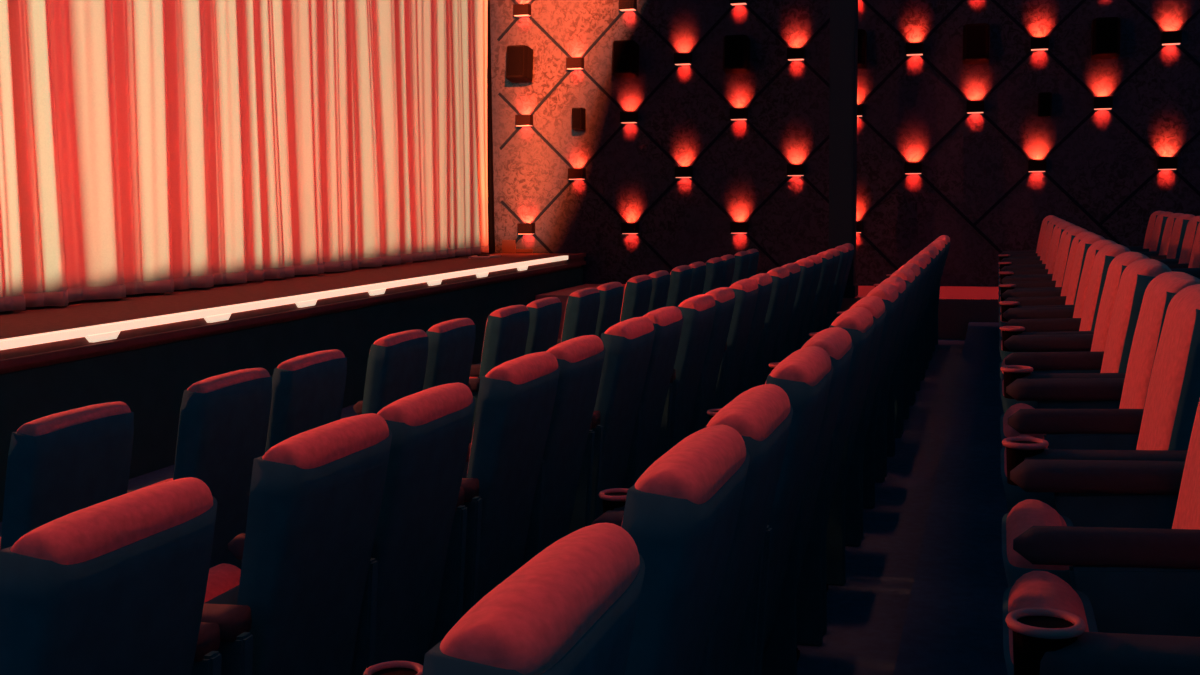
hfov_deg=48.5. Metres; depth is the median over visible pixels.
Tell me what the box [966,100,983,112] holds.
wall sconce
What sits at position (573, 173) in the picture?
wall sconce
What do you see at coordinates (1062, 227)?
chair
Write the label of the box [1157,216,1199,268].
chair
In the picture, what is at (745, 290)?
chair
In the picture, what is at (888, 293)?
chair
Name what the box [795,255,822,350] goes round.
chair
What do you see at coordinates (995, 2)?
trim
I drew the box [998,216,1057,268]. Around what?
chair
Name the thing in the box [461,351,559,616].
chair
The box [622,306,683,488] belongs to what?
chair
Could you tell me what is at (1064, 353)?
chair
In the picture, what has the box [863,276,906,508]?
chair
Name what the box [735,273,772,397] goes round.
chair
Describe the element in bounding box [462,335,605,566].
chair
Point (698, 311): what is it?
chair
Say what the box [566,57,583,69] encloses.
wall sconce
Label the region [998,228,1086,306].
chair
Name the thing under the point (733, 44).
grille
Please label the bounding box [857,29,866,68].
wall speaker
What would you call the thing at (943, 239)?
chair
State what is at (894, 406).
chair
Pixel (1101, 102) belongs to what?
wall sconce
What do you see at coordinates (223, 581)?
seat cushion
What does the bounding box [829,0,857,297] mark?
pillar
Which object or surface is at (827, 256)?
chair
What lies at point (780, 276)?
chair
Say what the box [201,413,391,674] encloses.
chair
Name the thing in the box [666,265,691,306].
chair
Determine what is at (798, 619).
chair
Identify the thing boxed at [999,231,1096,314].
chair
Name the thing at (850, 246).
chair
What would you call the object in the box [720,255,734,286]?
chair
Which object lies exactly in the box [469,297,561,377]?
chair
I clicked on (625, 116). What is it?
wall sconce
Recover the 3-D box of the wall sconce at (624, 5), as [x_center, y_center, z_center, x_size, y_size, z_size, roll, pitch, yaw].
[0.309,-3.689,14.759,0.176,0.126,0.115,1,6,16]
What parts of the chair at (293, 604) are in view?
armrest, panel, backrest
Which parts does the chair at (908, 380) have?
panel, panel, panel, backrest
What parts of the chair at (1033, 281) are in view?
armrest, armrest, backrest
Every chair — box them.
[0,401,133,549]
[0,477,221,674]
[127,368,271,568]
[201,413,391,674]
[228,382,475,674]
[265,349,346,452]
[342,329,428,418]
[353,318,475,442]
[363,425,749,674]
[422,523,644,674]
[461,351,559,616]
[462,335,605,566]
[468,305,529,440]
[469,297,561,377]
[557,282,623,343]
[561,288,599,341]
[590,317,654,524]
[591,384,792,674]
[599,346,832,674]
[619,270,669,321]
[620,275,651,321]
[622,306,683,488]
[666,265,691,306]
[669,294,715,449]
[688,262,705,297]
[688,287,735,435]
[702,257,723,293]
[707,307,874,634]
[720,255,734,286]
[722,278,758,407]
[731,251,749,284]
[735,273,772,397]
[746,249,758,278]
[760,267,789,384]
[762,327,853,674]
[768,263,800,375]
[769,284,899,538]
[789,258,813,354]
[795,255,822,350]
[809,268,915,476]
[812,251,832,332]
[817,248,839,331]
[826,296,885,585]
[829,245,848,326]
[833,243,854,320]
[837,257,927,433]
[858,249,935,401]
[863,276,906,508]
[874,242,942,377]
[886,237,948,319]
[886,263,920,456]
[903,253,930,418]
[915,246,938,390]
[925,240,945,368]
[932,235,949,351]
[998,215,1052,264]
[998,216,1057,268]
[998,218,1059,272]
[998,219,1064,278]
[998,221,1069,282]
[998,223,1075,290]
[998,226,1080,296]
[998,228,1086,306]
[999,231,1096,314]
[999,234,1104,326]
[999,239,1116,340]
[999,244,1129,360]
[999,251,1149,379]
[1000,258,1170,413]
[1000,271,1199,449]
[1001,284,1199,511]
[1002,399,1199,636]
[1003,571,1199,674]
[1127,211,1164,251]
[1139,212,1173,252]
[1140,213,1182,258]
[1155,214,1194,259]
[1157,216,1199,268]
[1171,222,1199,278]
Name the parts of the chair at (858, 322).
panel, backrest, panel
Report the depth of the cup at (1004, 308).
6.16 m
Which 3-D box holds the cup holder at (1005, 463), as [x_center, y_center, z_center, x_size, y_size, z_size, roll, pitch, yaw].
[1.001,0.386,3.039,0.159,0.270,0.396,1,6,16]
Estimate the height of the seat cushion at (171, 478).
0.270 m
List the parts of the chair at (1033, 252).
armrest, armrest, backrest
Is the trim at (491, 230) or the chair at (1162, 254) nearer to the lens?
the chair at (1162, 254)
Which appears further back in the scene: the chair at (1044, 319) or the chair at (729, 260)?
the chair at (729, 260)
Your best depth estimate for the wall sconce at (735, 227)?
14.61 m
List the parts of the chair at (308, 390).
backrest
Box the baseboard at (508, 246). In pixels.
[502,240,532,253]
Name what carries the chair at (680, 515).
on the floor at (922, 593)
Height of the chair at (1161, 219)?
0.999 m
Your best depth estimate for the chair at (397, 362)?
5.01 m
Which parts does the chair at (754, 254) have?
backrest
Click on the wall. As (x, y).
(1102, 162)
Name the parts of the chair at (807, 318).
panel, panel, panel, backrest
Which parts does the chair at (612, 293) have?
panel, backrest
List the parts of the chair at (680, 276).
backrest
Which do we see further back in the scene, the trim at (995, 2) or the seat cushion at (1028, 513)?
the trim at (995, 2)
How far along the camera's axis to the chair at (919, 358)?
9.29 m
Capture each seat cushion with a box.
[140,478,172,488]
[204,563,240,602]
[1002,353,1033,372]
[1003,403,1045,438]
[1006,499,1068,569]
[1008,571,1088,664]
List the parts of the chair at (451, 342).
armrest, panel, backrest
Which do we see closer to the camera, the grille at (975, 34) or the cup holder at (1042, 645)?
the cup holder at (1042, 645)
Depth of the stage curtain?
10.20 m
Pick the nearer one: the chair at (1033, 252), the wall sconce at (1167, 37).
the chair at (1033, 252)
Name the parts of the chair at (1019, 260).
armrest, armrest, backrest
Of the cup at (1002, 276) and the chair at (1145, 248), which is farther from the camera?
the chair at (1145, 248)
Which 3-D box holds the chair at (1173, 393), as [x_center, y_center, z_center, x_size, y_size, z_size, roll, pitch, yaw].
[1.134,0.390,2.937,0.485,0.999,0.564,1,6,16]
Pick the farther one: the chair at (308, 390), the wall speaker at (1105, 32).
the wall speaker at (1105, 32)
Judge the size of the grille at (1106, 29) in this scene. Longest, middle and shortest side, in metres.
0.317 x 0.187 x 0.010 m
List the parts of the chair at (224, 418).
panel, backrest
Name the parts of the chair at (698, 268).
backrest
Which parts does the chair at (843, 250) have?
panel, backrest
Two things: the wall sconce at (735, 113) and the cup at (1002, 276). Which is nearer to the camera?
the cup at (1002, 276)
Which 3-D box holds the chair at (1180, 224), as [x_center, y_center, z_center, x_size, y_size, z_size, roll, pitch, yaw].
[4.103,-0.402,9.782,0.485,0.999,0.564,1,6,16]
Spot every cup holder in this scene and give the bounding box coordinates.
[1004,435,1047,476]
[1006,441,1043,485]
[1012,616,1077,674]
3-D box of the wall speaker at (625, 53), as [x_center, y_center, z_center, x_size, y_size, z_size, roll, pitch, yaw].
[0.285,-3.073,14.717,0.260,0.388,0.369,1,6,16]
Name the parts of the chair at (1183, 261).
armrest, armrest, backrest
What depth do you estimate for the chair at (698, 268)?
10.08 m
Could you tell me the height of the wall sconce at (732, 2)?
0.126 m
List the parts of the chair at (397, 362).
panel, backrest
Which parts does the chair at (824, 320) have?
panel, panel, panel, backrest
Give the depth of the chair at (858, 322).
4.20 m
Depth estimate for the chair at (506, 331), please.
6.13 m
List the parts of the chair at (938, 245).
panel, panel, backrest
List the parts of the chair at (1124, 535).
armrest, armrest, panel, panel, backrest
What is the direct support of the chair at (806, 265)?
on the floor at (922, 593)
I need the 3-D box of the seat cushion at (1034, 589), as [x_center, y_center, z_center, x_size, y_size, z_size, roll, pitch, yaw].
[0.660,0.511,1.895,0.159,0.270,0.396,1,6,16]
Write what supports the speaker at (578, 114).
attached to the wall
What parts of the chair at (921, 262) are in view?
panel, backrest, panel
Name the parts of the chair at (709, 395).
panel, panel, panel, backrest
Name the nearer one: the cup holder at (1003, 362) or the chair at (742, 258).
the cup holder at (1003, 362)
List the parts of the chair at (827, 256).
panel, backrest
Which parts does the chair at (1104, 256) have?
armrest, panel, backrest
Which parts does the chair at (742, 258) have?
backrest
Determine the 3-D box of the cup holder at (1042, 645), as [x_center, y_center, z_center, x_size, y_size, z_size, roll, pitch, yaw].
[0.537,0.387,1.609,0.076,0.082,0.076,1,6,16]
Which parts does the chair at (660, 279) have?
panel, backrest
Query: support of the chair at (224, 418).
on the floor at (922, 593)
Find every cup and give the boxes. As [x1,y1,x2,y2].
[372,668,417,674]
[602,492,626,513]
[1000,264,1009,271]
[1000,274,1011,283]
[1000,287,1014,300]
[1001,305,1017,321]
[1002,331,1022,351]
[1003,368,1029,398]
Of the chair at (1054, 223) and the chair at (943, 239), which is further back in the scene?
the chair at (943, 239)
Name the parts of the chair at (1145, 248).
armrest, armrest, backrest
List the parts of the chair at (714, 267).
backrest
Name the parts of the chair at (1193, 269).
armrest, backrest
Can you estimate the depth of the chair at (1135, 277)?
3.89 m
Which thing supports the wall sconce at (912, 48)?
attached to the wall
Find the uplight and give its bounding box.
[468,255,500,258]
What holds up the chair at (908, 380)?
on the floor at (922, 593)
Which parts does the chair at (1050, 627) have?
armrest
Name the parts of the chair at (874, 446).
panel, panel, panel, backrest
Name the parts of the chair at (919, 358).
panel, panel, panel, backrest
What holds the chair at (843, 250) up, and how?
on the floor at (922, 593)
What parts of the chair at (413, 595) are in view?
armrest, panel, panel, backrest, panel, armrest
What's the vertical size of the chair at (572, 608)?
0.999 m
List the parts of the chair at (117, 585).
backrest, panel, armrest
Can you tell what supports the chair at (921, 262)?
on the floor at (922, 593)
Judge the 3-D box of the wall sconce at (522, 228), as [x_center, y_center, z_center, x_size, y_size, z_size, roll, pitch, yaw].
[-0.851,-1.255,15.372,0.176,0.126,0.115,1,6,16]
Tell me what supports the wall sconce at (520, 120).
attached to the wall
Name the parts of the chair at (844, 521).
panel, panel, panel, backrest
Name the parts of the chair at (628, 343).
armrest, panel, backrest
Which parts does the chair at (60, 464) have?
backrest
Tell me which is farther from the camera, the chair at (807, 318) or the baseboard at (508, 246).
the baseboard at (508, 246)
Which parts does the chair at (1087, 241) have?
armrest, panel, backrest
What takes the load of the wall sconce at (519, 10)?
attached to the wall
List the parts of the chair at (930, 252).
panel, panel, backrest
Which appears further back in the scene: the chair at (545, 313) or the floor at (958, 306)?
the floor at (958, 306)
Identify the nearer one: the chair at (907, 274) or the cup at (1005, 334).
the cup at (1005, 334)
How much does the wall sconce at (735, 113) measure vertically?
0.126 m
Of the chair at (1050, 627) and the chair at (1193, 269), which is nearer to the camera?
the chair at (1050, 627)
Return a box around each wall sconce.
[513,4,530,16]
[515,114,532,125]
[517,223,534,233]
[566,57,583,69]
[568,168,585,179]
[619,0,636,10]
[620,111,637,122]
[621,222,638,233]
[674,52,691,64]
[675,166,692,177]
[730,0,747,4]
[730,108,747,119]
[730,222,747,232]
[787,47,804,60]
[787,164,804,175]
[856,221,861,232]
[857,104,862,116]
[904,162,921,173]
[906,42,923,55]
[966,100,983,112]
[1028,159,1045,171]
[1030,36,1048,50]
[1093,96,1112,109]
[1157,157,1177,169]
[1161,31,1181,44]
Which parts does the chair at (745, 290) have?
panel, backrest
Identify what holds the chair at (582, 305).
on the floor at (922, 593)
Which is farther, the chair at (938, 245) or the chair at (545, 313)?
the chair at (938, 245)
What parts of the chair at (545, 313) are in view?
armrest, panel, backrest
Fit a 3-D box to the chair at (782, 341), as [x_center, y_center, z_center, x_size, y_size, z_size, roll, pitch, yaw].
[1.116,-0.009,9.123,0.484,0.999,0.609,1,6,16]
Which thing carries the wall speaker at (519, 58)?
attached to the wall
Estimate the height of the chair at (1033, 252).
0.999 m
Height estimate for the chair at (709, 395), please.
0.999 m
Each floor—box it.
[0,322,1008,674]
[535,284,999,339]
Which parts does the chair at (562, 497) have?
armrest, panel, panel, backrest, panel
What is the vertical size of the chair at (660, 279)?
0.999 m
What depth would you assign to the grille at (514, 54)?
14.91 m
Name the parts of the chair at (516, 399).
armrest, panel, backrest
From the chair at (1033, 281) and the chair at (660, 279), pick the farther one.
the chair at (660, 279)
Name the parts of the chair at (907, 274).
panel, backrest, panel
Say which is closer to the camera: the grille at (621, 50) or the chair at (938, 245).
the chair at (938, 245)
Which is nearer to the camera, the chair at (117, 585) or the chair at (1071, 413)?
the chair at (117, 585)
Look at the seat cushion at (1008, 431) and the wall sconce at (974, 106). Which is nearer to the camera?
the seat cushion at (1008, 431)
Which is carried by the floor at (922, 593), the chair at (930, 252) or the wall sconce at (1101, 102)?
the chair at (930, 252)
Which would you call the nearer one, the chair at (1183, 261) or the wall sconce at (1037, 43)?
the chair at (1183, 261)
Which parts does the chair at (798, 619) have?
panel, panel, panel, backrest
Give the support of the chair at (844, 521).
on the floor at (922, 593)
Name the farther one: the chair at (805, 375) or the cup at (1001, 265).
the cup at (1001, 265)
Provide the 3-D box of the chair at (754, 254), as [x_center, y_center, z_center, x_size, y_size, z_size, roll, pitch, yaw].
[1.280,-0.337,12.596,0.414,0.999,0.536,1,6,16]
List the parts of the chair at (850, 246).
panel, panel, backrest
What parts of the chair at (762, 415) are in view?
armrest, panel, backrest, panel, panel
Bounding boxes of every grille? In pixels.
[507,47,522,74]
[572,109,579,127]
[613,42,630,70]
[725,36,742,66]
[858,31,860,60]
[966,25,985,56]
[1040,94,1049,114]
[1096,19,1116,51]
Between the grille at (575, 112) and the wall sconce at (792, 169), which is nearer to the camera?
the wall sconce at (792, 169)
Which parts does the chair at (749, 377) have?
panel, panel, panel, backrest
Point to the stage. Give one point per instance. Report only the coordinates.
(142, 352)
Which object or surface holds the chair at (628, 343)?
on the floor at (922, 593)
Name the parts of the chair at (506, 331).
armrest, panel, backrest, panel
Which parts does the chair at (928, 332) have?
panel, panel, backrest, panel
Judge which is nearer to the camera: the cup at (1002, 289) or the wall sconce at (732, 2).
the cup at (1002, 289)
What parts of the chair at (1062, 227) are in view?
armrest, backrest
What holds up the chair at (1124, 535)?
on the floor at (922, 593)
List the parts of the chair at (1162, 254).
armrest, armrest, backrest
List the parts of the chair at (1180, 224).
panel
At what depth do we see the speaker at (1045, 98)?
13.46 m
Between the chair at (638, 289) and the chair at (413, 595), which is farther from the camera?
the chair at (638, 289)
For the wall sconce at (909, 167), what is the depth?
14.02 m
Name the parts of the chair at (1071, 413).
armrest, armrest, panel, panel, backrest, panel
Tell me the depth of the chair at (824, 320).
11.25 m
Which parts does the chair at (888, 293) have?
panel, backrest, panel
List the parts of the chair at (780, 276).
panel, backrest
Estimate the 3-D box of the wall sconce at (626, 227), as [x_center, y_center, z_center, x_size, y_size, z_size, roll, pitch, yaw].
[0.340,-1.233,15.020,0.176,0.126,0.115,1,6,16]
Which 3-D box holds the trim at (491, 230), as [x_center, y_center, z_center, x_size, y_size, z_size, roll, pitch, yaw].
[-1.296,-3.723,15.248,0.048,5.522,0.089,1,6,16]
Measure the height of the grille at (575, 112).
0.211 m
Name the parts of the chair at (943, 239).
panel, backrest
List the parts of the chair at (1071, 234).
armrest, panel, backrest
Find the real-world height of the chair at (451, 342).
0.999 m
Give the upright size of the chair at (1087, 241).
0.999 m
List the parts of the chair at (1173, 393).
armrest, backrest, panel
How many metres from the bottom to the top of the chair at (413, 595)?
0.999 m
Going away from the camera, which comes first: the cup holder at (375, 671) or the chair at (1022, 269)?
the cup holder at (375, 671)
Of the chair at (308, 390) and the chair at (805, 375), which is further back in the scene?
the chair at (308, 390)
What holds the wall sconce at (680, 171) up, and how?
attached to the wall
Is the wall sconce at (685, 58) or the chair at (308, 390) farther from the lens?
the wall sconce at (685, 58)
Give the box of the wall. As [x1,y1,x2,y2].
[481,0,1199,286]
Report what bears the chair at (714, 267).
on the floor at (922, 593)
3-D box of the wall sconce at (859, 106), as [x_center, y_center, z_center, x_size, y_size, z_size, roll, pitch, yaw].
[2.707,-2.417,14.184,0.176,0.126,0.115,1,6,16]
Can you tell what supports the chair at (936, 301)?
on the floor at (922, 593)
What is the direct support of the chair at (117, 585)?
on the floor at (922, 593)
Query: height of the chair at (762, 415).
0.999 m
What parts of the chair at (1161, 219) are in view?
backrest, panel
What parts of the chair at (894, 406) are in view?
panel, panel, panel, backrest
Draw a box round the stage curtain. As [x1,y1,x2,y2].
[0,0,488,311]
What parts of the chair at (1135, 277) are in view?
armrest, backrest, panel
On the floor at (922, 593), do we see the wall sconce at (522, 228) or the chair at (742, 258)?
the chair at (742, 258)
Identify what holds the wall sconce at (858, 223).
attached to the wall
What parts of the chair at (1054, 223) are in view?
armrest, backrest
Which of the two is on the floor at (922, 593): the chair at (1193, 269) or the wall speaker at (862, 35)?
the chair at (1193, 269)
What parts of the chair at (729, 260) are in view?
backrest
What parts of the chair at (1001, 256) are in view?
backrest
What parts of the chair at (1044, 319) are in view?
armrest, armrest, backrest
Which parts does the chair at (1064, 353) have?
armrest, armrest, panel, panel, backrest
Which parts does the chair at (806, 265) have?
panel, backrest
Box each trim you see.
[487,0,494,253]
[497,0,1199,270]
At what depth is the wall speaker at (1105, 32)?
13.16 m
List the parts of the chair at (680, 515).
backrest, panel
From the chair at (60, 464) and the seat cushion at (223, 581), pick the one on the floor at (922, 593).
the chair at (60, 464)
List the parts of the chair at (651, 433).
panel, panel, backrest, panel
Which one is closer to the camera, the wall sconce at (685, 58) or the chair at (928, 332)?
the chair at (928, 332)
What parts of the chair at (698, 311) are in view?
armrest, panel, backrest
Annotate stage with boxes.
[0,253,585,521]
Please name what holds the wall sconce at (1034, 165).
attached to the wall
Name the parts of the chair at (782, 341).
panel, panel, panel, backrest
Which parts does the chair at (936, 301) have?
panel, panel, panel, backrest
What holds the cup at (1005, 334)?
on the chair at (1104, 256)
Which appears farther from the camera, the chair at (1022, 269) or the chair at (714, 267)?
the chair at (714, 267)
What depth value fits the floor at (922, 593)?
4.89 m
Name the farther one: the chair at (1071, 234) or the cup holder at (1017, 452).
the chair at (1071, 234)
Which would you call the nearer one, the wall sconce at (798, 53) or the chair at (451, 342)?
the chair at (451, 342)
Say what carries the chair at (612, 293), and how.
on the floor at (922, 593)
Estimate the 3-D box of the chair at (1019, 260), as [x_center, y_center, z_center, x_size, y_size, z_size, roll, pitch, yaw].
[3.348,-0.427,10.363,0.484,0.999,0.609,1,6,16]
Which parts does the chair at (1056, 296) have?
armrest, armrest, backrest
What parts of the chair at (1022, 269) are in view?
armrest, armrest, backrest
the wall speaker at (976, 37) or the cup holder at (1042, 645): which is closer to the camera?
the cup holder at (1042, 645)
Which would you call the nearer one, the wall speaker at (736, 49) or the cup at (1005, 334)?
the cup at (1005, 334)
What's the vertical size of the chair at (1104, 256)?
0.999 m
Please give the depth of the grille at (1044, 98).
13.46 m
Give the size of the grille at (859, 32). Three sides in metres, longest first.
0.317 x 0.187 x 0.010 m
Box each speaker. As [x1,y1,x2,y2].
[506,45,532,81]
[572,108,585,129]
[612,40,638,77]
[723,35,749,73]
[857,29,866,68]
[963,23,989,63]
[1038,92,1051,116]
[1091,17,1120,58]
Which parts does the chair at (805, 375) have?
armrest, panel, backrest, panel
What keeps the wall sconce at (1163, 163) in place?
attached to the wall

